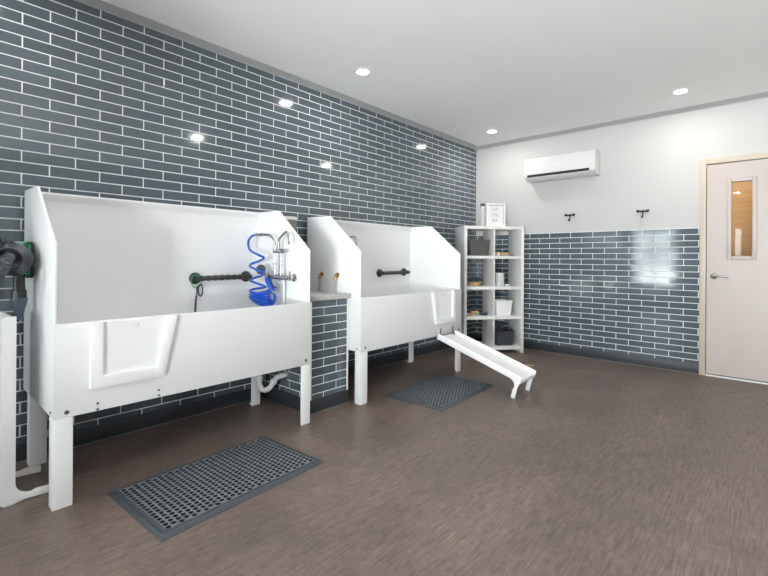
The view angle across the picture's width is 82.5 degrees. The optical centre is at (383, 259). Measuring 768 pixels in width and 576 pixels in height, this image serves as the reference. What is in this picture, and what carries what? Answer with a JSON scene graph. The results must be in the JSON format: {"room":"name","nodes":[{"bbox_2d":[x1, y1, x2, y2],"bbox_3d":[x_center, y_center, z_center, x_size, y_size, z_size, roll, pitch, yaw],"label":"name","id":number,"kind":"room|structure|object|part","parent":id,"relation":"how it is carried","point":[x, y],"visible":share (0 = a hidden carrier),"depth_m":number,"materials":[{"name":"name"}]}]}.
{"room":"dog grooming room","nodes":[
{"label":"dog grooming room","id":0,"kind":"room"},
{"bbox_2d":[0,0,475,443],"bbox_3d":[-1.575,-0.230,3.062,0.108,2.740,8.500,0,0,42],"label":"wall","id":1,"kind":"structure","parent":0,"point":[94,102],"depth_m":3.14,"materials":[{"name":"grey tile"}]},
{"bbox_2d":[16,334,474,462],"bbox_3d":[-1.547,1.090,3.019,0.011,0.100,8.484,0,0,42],"label":"baseboard","id":2,"kind":"structure","parent":1,"relation":"attached to","point":[126,425],"depth_m":3.09,"materials":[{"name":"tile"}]},
{"bbox_2d":[74,0,476,149],"bbox_3d":[-1.510,-1.579,3.013,0.058,0.040,8.500,0,0,42],"label":"trim","id":3,"kind":"structure","parent":1,"relation":"attached to","point":[101,5],"depth_m":3.46,"materials":[{"name":"grey paint"}]},
{"bbox_2d":[284,216,296,230],"bbox_3d":[-0.817,-0.237,3.710,0.157,0.245,0.156,0,0,42],"label":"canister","id":4,"kind":"object","parent":1,"relation":"attached to","point":[292,220],"visible":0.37,"depth_m":3.66,"materials":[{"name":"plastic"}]},
{"bbox_3d":[-0.816,-0.345,3.709,0.156,0.030,0.156,0,0,42],"label":"lid","id":5,"kind":"part","parent":4,"relation":"part of","materials":[{"name":"white plastic"}]},
{"bbox_2d":[264,290,350,414],"bbox_3d":[-0.634,0.710,3.569,0.626,0.873,0.406,0,0,42],"label":"wall","id":6,"kind":"structure","parent":0,"point":[329,310],"depth_m":3.39,"materials":[{"name":"grey tile"}]},
{"bbox_3d":[-0.639,1.096,3.571,0.597,0.100,0.390,0,0,42],"label":"baseboard","id":7,"kind":"part","parent":6,"relation":"part of","materials":[{"name":"tile"}]},
{"bbox_2d":[318,272,323,290],"bbox_3d":[-0.546,0.192,3.745,0.040,0.166,0.041,0,0,42],"label":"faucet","id":8,"kind":"object","parent":6,"relation":"attached to","point":[321,274],"visible":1,"depth_m":3.73,"materials":[{"name":"gold metal"}]},
{"bbox_3d":[-0.420,0.685,3.385,0.014,0.746,0.386,0,0,42],"label":"corner trim","id":9,"kind":"part","parent":6,"relation":"part of","materials":[{"name":"grey tile"}]},
{"bbox_2d":[333,273,338,292],"bbox_3d":[-0.398,0.194,3.613,0.040,0.168,0.041,0,0,42],"label":"supply hose","id":10,"kind":"object","parent":6,"relation":"on","point":[336,275],"visible":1,"depth_m":3.60,"materials":[{"name":"gold metal"}]},
{"bbox_2d":[0,347,767,575],"bbox_3d":[0.611,1.204,1.098,6.000,0.100,8.700,0,0,42],"label":"floor","id":11,"kind":"structure","parent":0,"point":[600,467],"depth_m":2.19,"materials":[{"name":"brown plastic"}]},
{"bbox_2d":[0,311,48,507],"bbox_3d":[-1.791,0.702,2.169,0.300,0.872,0.200,0,0,42],"label":"ramp","id":12,"kind":"object","parent":11,"relation":"on","point":[9,493],"visible":0.98,"depth_m":2.02,"materials":[{"name":"white plastic"}]},
{"bbox_2d":[23,186,310,511],"bbox_3d":[-1.214,0.383,2.786,0.717,1.519,1.584,0,0,42],"label":"tub","id":13,"kind":"object","parent":11,"relation":"on","point":[110,318],"visible":0.99,"depth_m":2.63,"materials":[{"name":"white plastic"}]},
{"bbox_2d":[0,234,34,319],"bbox_3d":[-1.930,0.073,2.011,0.388,0.459,0.523,0,0,42],"label":"hair dryer","id":14,"kind":"object","parent":13,"relation":"attached to","point":[17,260],"visible":1,"depth_m":2.14,"materials":[{"name":"black plastic"}]},
{"bbox_3d":[-1.937,0.918,2.444,0.066,0.440,0.078,0,0,42],"label":"leg","id":15,"kind":"part","parent":13,"relation":"part of","materials":[{"name":"white plastic"}]},
{"bbox_3d":[-1.747,0.172,2.215,0.681,1.104,0.013,0,0,42],"label":"panel","id":16,"kind":"part","parent":13,"relation":"part of","materials":[{"name":"white plastic"}]},
{"bbox_3d":[-1.496,0.933,2.027,0.066,0.415,0.078,0,0,42],"label":"leg","id":17,"kind":"part","parent":13,"relation":"part of","materials":[{"name":"white plastic"}]},
{"bbox_3d":[-1.257,0.459,2.219,0.024,0.310,0.400,0,0,42],"label":"door frame","id":18,"kind":"part","parent":13,"relation":"part of","materials":[{"name":"white plastic"}]},
{"bbox_3d":[-1.264,0.434,2.225,0.004,0.256,0.297,0,0,42],"label":"door panel","id":19,"kind":"part","parent":13,"relation":"part of","materials":[{"name":"white plastic"}]},
{"bbox_3d":[-1.496,0.162,2.968,0.044,1.077,1.444,0,0,42],"label":"panel","id":20,"kind":"part","parent":13,"relation":"part of","materials":[{"name":"white plastic"}]},
{"bbox_3d":[-1.006,0.515,2.527,0.012,0.433,1.470,0,0,42],"label":"panel","id":21,"kind":"part","parent":13,"relation":"part of","materials":[{"name":"white plastic"}]},
{"bbox_2d":[191,274,202,311],"bbox_3d":[-1.328,0.332,3.112,0.022,0.451,0.088,0,0,42],"label":"leash","id":22,"kind":"object","parent":13,"relation":"hanging from","point":[199,285],"visible":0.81,"depth_m":3.11,"materials":[{"name":"grey metal"}]},
{"bbox_3d":[-1.029,0.924,3.459,0.066,0.440,0.078,0,0,42],"label":"leg","id":23,"kind":"part","parent":13,"relation":"part of","materials":[{"name":"white plastic"}]},
{"bbox_2d":[247,231,296,305],"bbox_3d":[-0.849,0.102,3.239,0.475,0.606,0.180,0,0,26],"label":"faucet","id":24,"kind":"object","parent":13,"relation":"attached to","point":[262,298],"visible":0.98,"depth_m":3.21,"materials":[{"name":"silver metal"}]},
{"bbox_3d":[-0.882,-0.142,3.255,0.182,0.105,0.027,0,0,21],"label":"hose arm","id":25,"kind":"part","parent":24,"relation":"part of","materials":[{"name":"metal"}]},
{"bbox_3d":[-0.722,-0.130,3.138,0.023,0.141,0.175,0,0,-38],"label":"spout","id":26,"kind":"part","parent":24,"relation":"part of","materials":[{"name":"metal"}]},
{"bbox_3d":[-0.776,0.178,3.301,0.681,1.104,0.013,0,0,42],"label":"panel","id":27,"kind":"part","parent":13,"relation":"part of","materials":[{"name":"white plastic"}]},
{"bbox_3d":[-0.569,0.939,3.063,0.066,0.415,0.078,0,0,42],"label":"leg","id":28,"kind":"part","parent":13,"relation":"part of","materials":[{"name":"white plastic"}]},
{"bbox_2d":[106,436,323,541],"bbox_3d":[-0.844,1.138,2.303,0.575,0.014,0.905,0,0,39],"label":"rubber mat","id":29,"kind":"object","parent":11,"relation":"on","point":[169,503],"visible":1,"depth_m":2.20,"materials":[{"name":"grey rubber"}]},
{"bbox_2d":[307,216,460,404],"bbox_3d":[0.065,0.392,4.212,0.712,1.519,1.478,0,0,42],"label":"tub","id":30,"kind":"object","parent":11,"relation":"on","point":[402,282],"visible":0.91,"depth_m":4.13,"materials":[{"name":"white plastic"}]},
{"bbox_3d":[-0.433,0.181,3.681,0.676,1.104,0.013,0,0,42],"label":"panel","id":31,"kind":"part","parent":30,"relation":"part of","materials":[{"name":"white plastic"}]},
{"bbox_3d":[-0.183,0.942,3.494,0.066,0.415,0.078,0,0,42],"label":"leg","id":32,"kind":"part","parent":30,"relation":"part of","materials":[{"name":"white plastic"}]},
{"bbox_3d":[-0.179,0.171,4.432,0.044,1.077,1.444,0,0,42],"label":"panel","id":33,"kind":"part","parent":30,"relation":"part of","materials":[{"name":"white plastic"}]},
{"bbox_3d":[0.284,0.933,4.927,0.066,0.440,0.078,0,0,42],"label":"leg","id":34,"kind":"part","parent":30,"relation":"part of","materials":[{"name":"white plastic"}]},
{"bbox_3d":[0.307,0.524,3.994,0.012,0.433,1.470,0,0,42],"label":"panel","id":35,"kind":"part","parent":30,"relation":"part of","materials":[{"name":"white plastic"}]},
{"bbox_3d":[0.539,0.187,4.767,0.676,1.104,0.013,0,0,42],"label":"panel","id":36,"kind":"part","parent":30,"relation":"part of","materials":[{"name":"white plastic"}]},
{"bbox_3d":[0.586,0.471,4.279,0.024,0.310,0.400,0,0,42],"label":"door frame","id":37,"kind":"part","parent":30,"relation":"part of","materials":[{"name":"white plastic"}]},
{"bbox_3d":[0.579,0.446,4.285,0.004,0.256,0.297,0,0,42],"label":"door panel","id":38,"kind":"part","parent":30,"relation":"part of","materials":[{"name":"white plastic"}]},
{"bbox_3d":[0.744,0.948,4.531,0.066,0.415,0.078,0,0,42],"label":"leg","id":39,"kind":"part","parent":30,"relation":"part of","materials":[{"name":"white plastic"}]},
{"bbox_2d":[384,374,494,410],"bbox_3d":[0.507,1.147,3.846,0.575,0.014,0.905,0,0,40],"label":"rubber mat","id":40,"kind":"object","parent":11,"relation":"on","point":[441,392],"visible":1,"depth_m":3.76,"materials":[{"name":"grey rubber"}]},
{"bbox_2d":[437,326,535,398],"bbox_3d":[0.915,0.909,3.988,0.843,0.501,0.300,0,0,42],"label":"ramp","id":41,"kind":"object","parent":11,"relation":"on","point":[518,372],"visible":1,"depth_m":3.93,"materials":[{"name":"white plastic"}]},
{"bbox_3d":[0.995,0.935,4.109,0.872,0.200,0.012,23,15,39],"label":"rail","id":42,"kind":"part","parent":41,"relation":"part of","materials":[{"name":"white plastic"}]},
{"bbox_2d":[455,226,523,353],"bbox_3d":[1.330,0.376,5.572,0.770,1.567,0.380,0,0,-8],"label":"shelf unit","id":43,"kind":"object","parent":11,"relation":"on","point":[515,289],"visible":0.76,"depth_m":5.44,"materials":[{"name":"white laminate"}]},
{"bbox_3d":[0.967,0.392,5.521,0.037,1.530,0.380,0,0,-8],"label":"panel","id":44,"kind":"part","parent":43,"relation":"part of","materials":[{"name":"white laminate"}]},
{"bbox_2d":[468,281,481,285],"bbox_3d":[1.132,0.305,5.504,0.146,0.058,0.144,0,0,-36],"label":"wooden bowl","id":45,"kind":"object","parent":43,"relation":"on","point":[480,282],"visible":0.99,"depth_m":5.46,"materials":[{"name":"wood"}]},
{"bbox_2d":[467,239,489,255],"bbox_3d":[1.175,-0.143,5.535,0.279,0.199,0.256,0,0,-8],"label":"storage bin","id":46,"kind":"object","parent":43,"relation":"on","point":[474,247],"visible":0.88,"depth_m":5.42,"materials":[{"name":"grey plastic"}]},
{"bbox_2d":[480,203,484,225],"bbox_3d":[1.236,-0.554,5.488,0.051,0.290,0.048,0,0,34],"label":"spray bottle","id":47,"kind":"object","parent":43,"relation":"on","point":[482,205],"visible":0.85,"depth_m":5.47,"materials":[{"name":"grey plastic"}]},
{"bbox_3d":[1.335,-0.389,5.573,0.770,0.037,0.380,0,0,-8],"label":"panel","id":48,"kind":"part","parent":43,"relation":"part of","materials":[{"name":"white laminate"}]},
{"bbox_2d":[486,203,505,225],"bbox_3d":[1.402,-0.554,5.501,0.245,0.292,0.044,0,0,-8],"label":"framed sign","id":49,"kind":"object","parent":43,"relation":"on","point":[495,212],"visible":0.94,"depth_m":5.49,"materials":[{"name":"white plastic"}]},
{"bbox_3d":[1.405,-0.555,5.500,0.207,0.254,0.012,0,0,-8],"label":"panel","id":50,"kind":"part","parent":49,"relation":"part of","materials":[{"name":"white paper"}]},
{"bbox_2d":[495,270,503,285],"bbox_3d":[1.459,0.235,5.520,0.114,0.203,0.114,0,0,-8],"label":"storage jar","id":51,"kind":"object","parent":43,"relation":"on","point":[499,277],"visible":0.98,"depth_m":5.47,"materials":[{"name":"grey"}]},
{"bbox_2d":[494,324,513,345],"bbox_3d":[1.508,0.957,5.578,0.252,0.240,0.250,0,0,-8],"label":"storage bin","id":52,"kind":"object","parent":43,"relation":"on","point":[502,336],"visible":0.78,"depth_m":5.46,"materials":[{"name":"black plastic"}]},
{"bbox_2d":[495,299,513,315],"bbox_3d":[1.488,0.609,5.569,0.237,0.190,0.247,0,0,-8],"label":"storage bin","id":53,"kind":"object","parent":43,"relation":"on","point":[503,307],"visible":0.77,"depth_m":5.46,"materials":[{"name":"white plastic"}]},
{"bbox_2d":[500,252,508,255],"bbox_3d":[1.520,-0.063,5.548,0.116,0.044,0.060,0,0,-8],"label":"wooden brush","id":54,"kind":"object","parent":43,"relation":"on","point":[501,253],"visible":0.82,"depth_m":5.52,"materials":[{"name":"beige wood"}]},
{"bbox_3d":[1.693,0.397,5.623,0.037,1.530,0.380,0,0,-8],"label":"panel","id":55,"kind":"part","parent":43,"relation":"part of","materials":[{"name":"white laminate"}]},
{"bbox_2d":[102,0,767,145],"bbox_3d":[0.630,-1.636,1.098,6.000,0.100,8.700,0,0,42],"label":"ceiling","id":56,"kind":"structure","parent":0,"point":[460,69],"depth_m":3.32,"materials":[{"name":"paint"}]},
{"bbox_2d":[353,68,371,75],"bbox_3d":[-0.180,-1.588,3.715,0.163,0.005,0.163,0,0,42],"label":"recessed light","id":57,"kind":"object","parent":56,"relation":"in","point":[358,71],"visible":1,"depth_m":3.70,"materials":[{"name":"white plastic"}]},
{"bbox_2d":[485,129,498,133],"bbox_3d":[1.333,-1.578,5.409,0.163,0.005,0.163,0,0,42],"label":"recessed light","id":58,"kind":"object","parent":56,"relation":"in","point":[491,131],"visible":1,"depth_m":5.40,"materials":[{"name":"white plastic"}]},
{"bbox_2d":[670,88,690,94],"bbox_3d":[2.777,-1.569,4.099,0.163,0.005,0.163,0,0,42],"label":"recessed light","id":59,"kind":"object","parent":56,"relation":"in","point":[682,90],"visible":1,"depth_m":4.09,"materials":[{"name":"white plastic"}]},
{"bbox_2d":[475,97,767,363],"bbox_3d":[3.485,-0.197,4.300,5.800,2.740,0.108,0,0,42],"label":"wall","id":60,"kind":"structure","parent":0,"point":[601,279],"depth_m":4.96,"materials":[{"name":"white paint"}]},
{"bbox_2d":[525,149,599,182],"bbox_3d":[2.143,-1.122,5.306,0.830,0.292,0.206,0,0,42],"label":"air conditioner","id":61,"kind":"object","parent":60,"relation":"attached to","point":[581,164],"visible":1,"depth_m":5.20,"materials":[{"name":"white plastic"}]},
{"bbox_2d":[475,334,698,373],"bbox_3d":[2.246,1.113,5.325,2.589,0.104,0.011,0,0,42],"label":"baseboard","id":62,"kind":"structure","parent":60,"relation":"attached to","point":[596,354],"depth_m":4.98,"materials":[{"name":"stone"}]},
{"bbox_2d":[476,91,767,149],"bbox_3d":[3.444,-1.547,4.244,5.800,0.040,0.058,0,0,42],"label":"trim","id":63,"kind":"structure","parent":60,"relation":"attached to","point":[763,94],"depth_m":4.83,"materials":[{"name":"grey paint"}]},
{"bbox_2d":[636,209,648,223],"bbox_3d":[2.826,-0.450,4.787,0.127,0.193,0.063,0,0,42],"label":"hook","id":64,"kind":"object","parent":60,"relation":"attached to","point":[647,210],"visible":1,"depth_m":4.79,"materials":[{"name":"grey metal"}]},
{"bbox_2d":[699,152,767,384],"bbox_3d":[3.631,0.084,4.128,1.061,2.180,0.166,0,0,42],"label":"door","id":65,"kind":"structure","parent":60,"relation":"in","point":[733,290],"depth_m":4.29,"materials":[{"name":"beige paint"}]},
{"bbox_3d":[3.317,0.167,4.332,0.148,0.060,0.052,0,0,42],"label":"handle","id":66,"kind":"part","parent":65,"relation":"part of","materials":[{"name":"silver metal"}]},
{"bbox_2d":[732,181,751,255],"bbox_3d":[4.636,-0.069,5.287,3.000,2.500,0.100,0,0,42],"label":"window","id":67,"kind":"structure","parent":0,"point":[741,191],"depth_m":5.41,"materials":[{"name":"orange glass"}]}
]}

